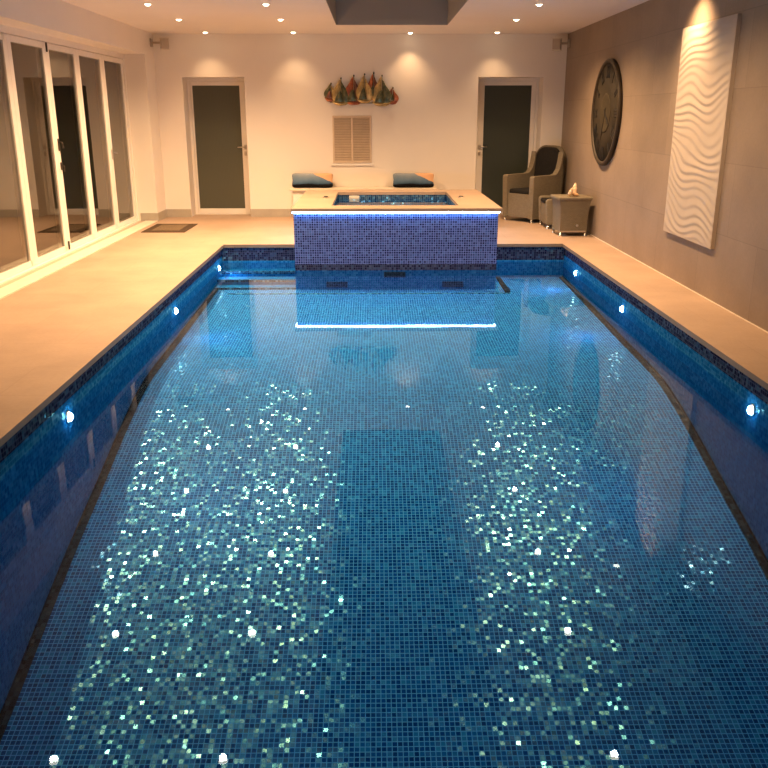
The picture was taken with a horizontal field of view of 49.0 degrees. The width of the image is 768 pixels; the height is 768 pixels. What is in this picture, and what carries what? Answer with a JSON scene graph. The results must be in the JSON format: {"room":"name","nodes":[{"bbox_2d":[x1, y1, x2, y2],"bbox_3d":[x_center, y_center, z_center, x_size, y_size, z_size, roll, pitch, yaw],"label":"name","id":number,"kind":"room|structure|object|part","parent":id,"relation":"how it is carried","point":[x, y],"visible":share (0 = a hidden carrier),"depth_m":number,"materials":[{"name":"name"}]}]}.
{"room":"indoor swimming pool","nodes":[
{"label":"indoor swimming pool","id":0,"kind":"room"},
{"bbox_2d":[0,0,165,219],"bbox_3d":[-3.915,-1.526,5.457,0.909,2.782,16.620,0,18,-1],"label":"wall","id":1,"kind":"structure","parent":0,"point":[60,19],"depth_m":12.51,"materials":[{"name":"white paint"}]},
{"bbox_2d":[0,33,34,280],"bbox_3d":[-3.849,-2.268,8.392,0.050,2.355,1.036,0,18,-1],"label":"door","id":2,"kind":"structure","parent":1,"relation":"in","point":[16,247],"depth_m":8.68,"materials":[{"name":"clear glass"}]},
{"bbox_2d":[6,34,67,264],"bbox_3d":[-3.862,-2.589,9.394,0.050,2.355,1.061,0,18,-1],"label":"door","id":3,"kind":"structure","parent":1,"relation":"in","point":[27,57],"depth_m":9.42,"materials":[{"name":"clear glass"}]},
{"bbox_2d":[45,42,94,249],"bbox_3d":[-3.845,-2.909,10.392,0.110,2.355,1.035,0,18,-1],"label":"door","id":4,"kind":"structure","parent":1,"relation":"in","point":[61,60],"depth_m":10.44,"materials":[{"name":"clear glass"}]},
{"bbox_3d":[-3.815,-2.711,9.980,0.066,0.381,0.037,-4,18,-13],"label":"handle","id":5,"kind":"part","parent":4,"relation":"part of","materials":[{"name":"metal"}]},
{"bbox_2d":[0,24,140,284],"bbox_3d":[-4.080,-2.030,7.565,0.632,2.456,11.146,0,18,-1],"label":"trim","id":6,"kind":"structure","parent":1,"relation":"attached to","point":[4,29],"depth_m":10.42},
{"bbox_2d":[0,221,156,298],"bbox_3d":[-3.585,-0.865,7.934,0.190,0.012,11.126,0,18,-1],"label":"trim","id":7,"kind":"structure","parent":1,"relation":"attached to","point":[36,276],"depth_m":9.49,"materials":[{"name":"stone"}]},
{"bbox_2d":[75,49,117,237],"bbox_3d":[-3.888,-3.228,11.386,0.050,2.355,1.046,0,18,-1],"label":"door","id":8,"kind":"structure","parent":1,"relation":"in","point":[89,65],"depth_m":11.44,"materials":[{"name":"clear glass"}]},
{"bbox_2d":[101,55,135,227],"bbox_3d":[-3.871,-3.541,12.363,0.109,2.355,0.996,0,18,-1],"label":"door","id":9,"kind":"structure","parent":1,"relation":"in","point":[112,67],"depth_m":12.42,"materials":[{"name":"clear glass"}]},
{"bbox_2d":[140,209,166,220],"bbox_3d":[-3.685,-2.707,13.494,0.279,0.126,0.574,0,18,-1],"label":"baseboard","id":10,"kind":"structure","parent":1,"relation":"attached to","point":[161,215],"depth_m":13.23,"materials":[{"name":"grey tile"}]},
{"bbox_2d":[150,37,169,49],"bbox_3d":[-3.410,-5.172,12.800,0.323,0.172,0.167,2,18,7],"label":"wall speaker","id":11,"kind":"object","parent":1,"relation":"attached to","point":[164,41],"visible":1,"depth_m":12.75},
{"bbox_2d":[161,39,168,47],"bbox_3d":[-3.313,-5.152,12.738,0.104,0.120,0.008,-7,19,-20],"label":"grille","id":12,"kind":"object","parent":11,"relation":"attached to","point":[164,42],"depth_m":12.74,"materials":[{"name":"white plastic"}]},
{"bbox_2d":[0,250,222,711],"bbox_3d":[-2.046,0.634,6.433,0.001,1.850,9.995,0,18,-1],"label":"wall","id":13,"kind":"structure","parent":0,"point":[50,469],"depth_m":5.24,"materials":[{"name":"blue tile"}]},
{"bbox_2d":[66,411,72,422],"bbox_3d":[-2.021,0.213,5.424,0.030,0.084,0.084,0,18,-1],"label":"pool light","id":14,"kind":"object","parent":13,"relation":"attached to","point":[69,416],"visible":1,"depth_m":5.40,"materials":[{"name":"glass"}]},
{"bbox_2d":[0,285,217,741],"bbox_3d":[-2.018,0.814,6.491,0.055,1.471,9.995,0,18,-1],"label":"trim","id":15,"kind":"structure","parent":13,"relation":"attached to","point":[14,692],"depth_m":5.46,"materials":[{"name":"tile"}]},
{"bbox_2d":[61,0,648,33],"bbox_3d":[-0.565,-3.010,5.356,7.620,0.100,17.250,0,18,-1],"label":"ceiling","id":16,"kind":"structure","parent":0,"point":[198,16],"depth_m":10.68,"materials":[{"name":"paint"}]},
{"bbox_2d":[326,0,467,24],"bbox_3d":[0.174,-3.914,6.452,1.713,1.149,10.832,0,18,-1],"label":"trim","id":17,"kind":"structure","parent":16,"relation":"attached to","point":[344,12],"depth_m":11.65,"materials":[{"name":"paint"}]},
{"bbox_2d":[152,34,567,215],"bbox_3d":[-0.664,-4.142,13.613,7.620,2.782,0.430,0,18,-1],"label":"wall","id":18,"kind":"structure","parent":0,"point":[431,127],"depth_m":13.28,"materials":[{"name":"white paint"}]},
{"bbox_2d":[187,78,250,214],"bbox_3d":[-2.675,-3.874,13.813,0.964,2.153,0.144,0,18,-1],"label":"door","id":19,"kind":"structure","parent":18,"relation":"in","point":[217,109],"depth_m":13.81,"materials":[{"name":"glass"}]},
{"bbox_2d":[167,209,292,216],"bbox_3d":[-0.356,-2.811,13.812,6.411,0.126,0.012,0,18,-1],"label":"baseboard","id":20,"kind":"structure","parent":18,"relation":"attached to","point":[170,212],"depth_m":13.78,"materials":[{"name":"grey tile"}]},
{"bbox_2d":[331,116,373,165],"bbox_3d":[-0.509,-3.886,13.453,0.680,0.765,0.035,0,18,-1],"label":"air vent","id":21,"kind":"object","parent":18,"relation":"in","point":[352,139],"visible":1,"depth_m":13.46,"materials":[{"name":"white wood"}]},
{"bbox_2d":[324,72,398,105],"bbox_3d":[-0.356,-4.613,13.169,1.176,0.509,0.134,0,18,-1],"label":"sculpture","id":22,"kind":"object","parent":18,"relation":"attached to","point":[353,94],"visible":1,"depth_m":13.17,"materials":[{"name":"metal"}]},
{"bbox_2d":[475,78,539,213],"bbox_3d":[1.991,-3.895,13.866,1.021,2.153,0.144,0,18,-1],"label":"door","id":23,"kind":"structure","parent":18,"relation":"in","point":[507,112],"depth_m":13.79,"materials":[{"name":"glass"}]},
{"bbox_2d":[0,277,767,767],"bbox_3d":[0.184,0.817,6.521,4.460,1.443,9.995,0,18,-1],"label":"floor","id":24,"kind":"structure","parent":0,"point":[327,530],"depth_m":5.31,"materials":[{"name":"blue tile"}]},
{"bbox_2d":[214,268,295,289],"bbox_3d":[-1.599,-1.324,10.714,1.009,0.185,0.659,0,18,-1],"label":"steps","id":25,"kind":"structure","parent":24,"relation":"on","point":[264,278],"depth_m":10.62,"materials":[{"name":"blue tile"}]},
{"bbox_2d":[227,292,510,294],"bbox_3d":[-0.179,-1.089,10.216,3.435,0.028,0.025,0,18,-1],"label":"trim","id":26,"kind":"structure","parent":24,"relation":"on","point":[504,292],"depth_m":10.20,"materials":[{"name":"tile"}]},
{"bbox_2d":[496,277,509,291],"bbox_3d":[1.502,-1.255,10.662,0.060,0.040,0.875,0,18,-1],"label":"trim","id":27,"kind":"structure","parent":24,"relation":"on","point":[501,282],"depth_m":10.57,"materials":[{"name":"tile"}]},
{"bbox_2d":[0,214,767,446],"bbox_3d":[-0.562,-0.293,6.226,7.620,0.040,17.250,0,18,-1],"label":"floor","id":28,"kind":"structure","parent":0,"point":[53,329],"depth_m":7.68,"materials":[{"name":"stone"}]},
{"bbox_2d":[141,224,196,232],"bbox_3d":[-3.153,-2.305,12.421,0.620,0.014,0.940,0,18,-1],"label":"doormat","id":29,"kind":"object","parent":28,"relation":"on","point":[158,228],"visible":1,"depth_m":12.30,"materials":[{"name":"brown fabric"}]},
{"bbox_2d":[290,187,436,216],"bbox_3d":[-0.328,-2.915,13.558,2.330,0.478,0.408,0,18,-1],"label":"bench","id":30,"kind":"object","parent":28,"relation":"on","point":[297,192],"visible":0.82,"depth_m":13.36,"materials":[{"name":"stone"}]},
{"bbox_2d":[292,173,332,187],"bbox_3d":[-1.144,-3.258,13.472,0.656,0.227,0.172,0,18,-1],"label":"cushion","id":31,"kind":"object","parent":30,"relation":"on","point":[299,180],"visible":1,"depth_m":13.41,"materials":[{"name":"grey fabric"}]},
{"bbox_3d":[-0.328,-3.128,13.490,2.330,0.031,0.408,0,18,-1],"label":"seat","id":32,"kind":"part","parent":30,"relation":"part of","materials":[{"name":"stone"}]},
{"bbox_2d":[393,173,433,187],"bbox_3d":[0.471,-3.265,13.490,0.656,0.227,0.172,0,18,-1],"label":"cushion","id":33,"kind":"object","parent":30,"relation":"on","point":[400,180],"visible":1,"depth_m":13.43,"materials":[{"name":"grey fabric"}]},
{"bbox_2d":[291,190,502,289],"bbox_3d":[0.136,-2.002,11.482,2.537,1.046,2.635,0,18,-1],"label":"spa","id":34,"kind":"object","parent":28,"relation":"on","point":[355,245],"visible":0.97,"depth_m":10.30,"materials":[{"name":"tile"}]},
{"bbox_2d":[326,282,347,287],"bbox_3d":[-0.580,-1.228,10.404,0.264,0.072,0.017,0,18,-1],"label":"grille","id":35,"kind":"object","parent":34,"relation":"attached to","point":[328,284],"visible":1,"depth_m":10.40,"materials":[{"name":"plastic"}]},
{"bbox_2d":[349,196,358,198],"bbox_3d":[-0.432,-2.707,12.234,0.150,0.060,0.016,0,18,-1],"label":"plate","id":36,"kind":"object","parent":34,"relation":"attached to","point":[350,197],"visible":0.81,"depth_m":12.23,"materials":[{"name":"stone"}]},
{"bbox_2d":[334,198,451,205],"bbox_3d":[0.129,-2.409,11.344,1.591,0.001,1.910,0,18,-1],"label":"water","id":37,"kind":"object","parent":34,"relation":"in","point":[405,201],"visible":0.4,"depth_m":11.83,"materials":[{"name":"blue liquid"}]},
{"bbox_2d":[384,272,404,277],"bbox_3d":[0.132,-1.347,10.375,0.264,0.072,0.017,0,18,-1],"label":"grille","id":38,"kind":"object","parent":34,"relation":"attached to","point":[386,274],"visible":1,"depth_m":10.37,"materials":[{"name":"plastic"}]},
{"bbox_2d":[442,281,462,286],"bbox_3d":[0.851,-1.234,10.420,0.264,0.072,0.017,0,18,-1],"label":"grille","id":39,"kind":"object","parent":34,"relation":"attached to","point":[444,283],"visible":1,"depth_m":10.41,"materials":[{"name":"plastic"}]},
{"bbox_2d":[503,145,565,222],"bbox_3d":[2.360,-3.144,13.189,0.749,1.134,0.654,-13,22,-36],"label":"wicker armchair","id":40,"kind":"object","parent":28,"relation":"on","point":[544,175],"visible":0.88,"depth_m":13.11,"materials":[{"name":"brown wicker"}]},
{"bbox_3d":[2.099,-2.778,13.095,0.030,0.355,0.470,-13,22,-36],"label":"panel","id":41,"kind":"part","parent":40,"relation":"part of","materials":[{"name":"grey wicker"}]},
{"bbox_2d":[510,187,528,194],"bbox_3d":[2.293,-3.014,13.177,0.490,0.085,0.464,-13,22,-36],"label":"seat cushion","id":42,"kind":"object","parent":40,"relation":"on","point":[513,190],"depth_m":13.09,"materials":[{"name":"grey fabric"}]},
{"bbox_3d":[2.144,-3.185,13.374,0.637,0.980,0.092,-13,22,-36],"label":"arm","id":43,"kind":"part","parent":40,"relation":"part of","materials":[{"name":"grey wicker"}]},
{"bbox_3d":[2.487,-3.049,12.950,0.637,0.980,0.092,-13,22,-36],"label":"arm","id":44,"kind":"part","parent":40,"relation":"part of","materials":[{"name":"grey wicker"}]},
{"bbox_2d":[534,147,559,175],"bbox_3d":[2.573,-3.379,13.287,0.140,0.698,0.476,-13,22,-36],"label":"cushion","id":45,"kind":"object","parent":40,"relation":"on","point":[547,159],"depth_m":13.23,"materials":[{"name":"grey fabric"}]},
{"bbox_3d":[2.595,-3.226,13.354,0.153,1.079,0.600,-13,22,-36],"label":"backrest","id":46,"kind":"part","parent":40,"relation":"part of","materials":[{"name":"wicker"}]},
{"bbox_2d":[538,195,552,228],"bbox_3d":[2.576,-2.556,12.509,0.470,0.430,0.615,0,18,-1],"label":"footstool","id":47,"kind":"object","parent":28,"relation":"on","point":[545,206],"visible":0.48,"depth_m":12.32,"materials":[{"name":"brown wicker"}]},
{"bbox_3d":[2.576,-2.549,12.511,0.410,0.275,0.464,0,18,-1],"label":"panel","id":48,"kind":"part","parent":47,"relation":"part of","materials":[{"name":"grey wicker"}]},
{"bbox_3d":[2.572,-2.667,12.757,0.470,0.370,0.075,0,18,-1],"label":"panel","id":49,"kind":"part","parent":47,"relation":"part of","materials":[{"name":"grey wicker"}]},
{"bbox_3d":[2.579,-2.502,12.243,0.470,0.370,0.075,0,18,-1],"label":"panel","id":50,"kind":"part","parent":47,"relation":"part of","materials":[{"name":"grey wicker"}]},
{"bbox_2d":[551,194,592,235],"bbox_3d":[2.581,-2.341,11.675,0.460,0.530,0.460,-1,18,-4],"label":"wicker side table","id":51,"kind":"object","parent":28,"relation":"on","point":[570,213],"visible":1,"depth_m":11.50,"materials":[{"name":"wicker"}]},
{"bbox_2d":[568,187,573,195],"bbox_3d":[2.534,-2.610,11.427,0.066,0.132,0.082,0,18,-1],"label":"seashell","id":52,"kind":"object","parent":51,"relation":"on","point":[570,192],"visible":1,"depth_m":11.41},
{"bbox_2d":[573,183,576,192],"bbox_3d":[2.602,-2.657,11.497,0.073,0.180,0.073,0,18,-1],"label":"seashell","id":53,"kind":"object","parent":51,"relation":"on","point":[575,184],"visible":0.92,"depth_m":11.47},
{"bbox_2d":[222,247,563,276],"bbox_3d":[0.122,-1.588,10.997,4.460,0.406,0.001,0,18,-1],"label":"wall","id":54,"kind":"structure","parent":0,"point":[511,261],"depth_m":10.99,"materials":[{"name":"blue tile"}]},
{"bbox_2d":[561,0,767,331],"bbox_3d":[3.100,-1.558,5.537,0.300,2.782,16.620,0,18,-1],"label":"wall","id":55,"kind":"structure","parent":0,"point":[626,212],"depth_m":8.72,"materials":[{"name":"beige paint"}]},
{"bbox_2d":[552,38,569,50],"bbox_3d":[2.709,-5.190,12.873,0.304,0.172,0.168,-3,18,-8],"label":"wall speaker","id":56,"kind":"object","parent":55,"relation":"attached to","point":[557,42],"visible":1,"depth_m":12.82},
{"bbox_2d":[553,40,559,48],"bbox_3d":[2.624,-5.169,12.809,0.104,0.120,0.008,6,19,18],"label":"grille","id":57,"kind":"object","parent":56,"relation":"attached to","point":[556,43],"depth_m":12.80,"materials":[{"name":"plastic"}]},
{"bbox_2d":[591,59,622,165],"bbox_3d":[2.853,-3.485,10.829,0.055,1.310,1.310,0,18,-1],"label":"wall clock","id":58,"kind":"object","parent":55,"relation":"attached to","point":[607,103],"visible":1,"depth_m":10.75,"materials":[{"name":"brown wood"}]},
{"bbox_2d":[586,232,767,332],"bbox_3d":[2.948,-0.233,5.949,0.006,0.008,16.600,0,18,-1],"label":"trim","id":59,"kind":"structure","parent":55,"relation":"attached to","point":[586,232],"depth_m":7.98,"materials":[{"name":"stone"}]},
{"bbox_2d":[663,13,741,248],"bbox_3d":[2.900,-2.306,7.779,0.041,1.924,1.272,0,18,-1],"label":"carved wall panel","id":60,"kind":"object","parent":55,"relation":"attached to","point":[709,50],"visible":1,"depth_m":7.65,"materials":[{"name":"white paint"}]},
{"bbox_2d":[563,248,767,559],"bbox_3d":[2.414,0.613,6.484,0.001,1.850,9.995,0,18,-1],"label":"wall","id":61,"kind":"structure","parent":0,"point":[715,396],"depth_m":6.23,"materials":[{"name":"blue tile"}]},
{"bbox_2d":[559,276,767,579],"bbox_3d":[2.387,0.794,6.541,0.055,1.471,9.995,0,18,-1],"label":"trim","id":62,"kind":"structure","parent":61,"relation":"attached to","point":[757,550],"depth_m":6.44,"materials":[{"name":"tile"}]},
{"bbox_2d":[747,404,754,416],"bbox_3d":[2.408,0.173,5.537,0.030,0.084,0.084,0,18,-1],"label":"pool light","id":63,"kind":"object","parent":61,"relation":"attached to","point":[751,409],"visible":1,"depth_m":5.52,"materials":[{"name":"glass"}]}
]}

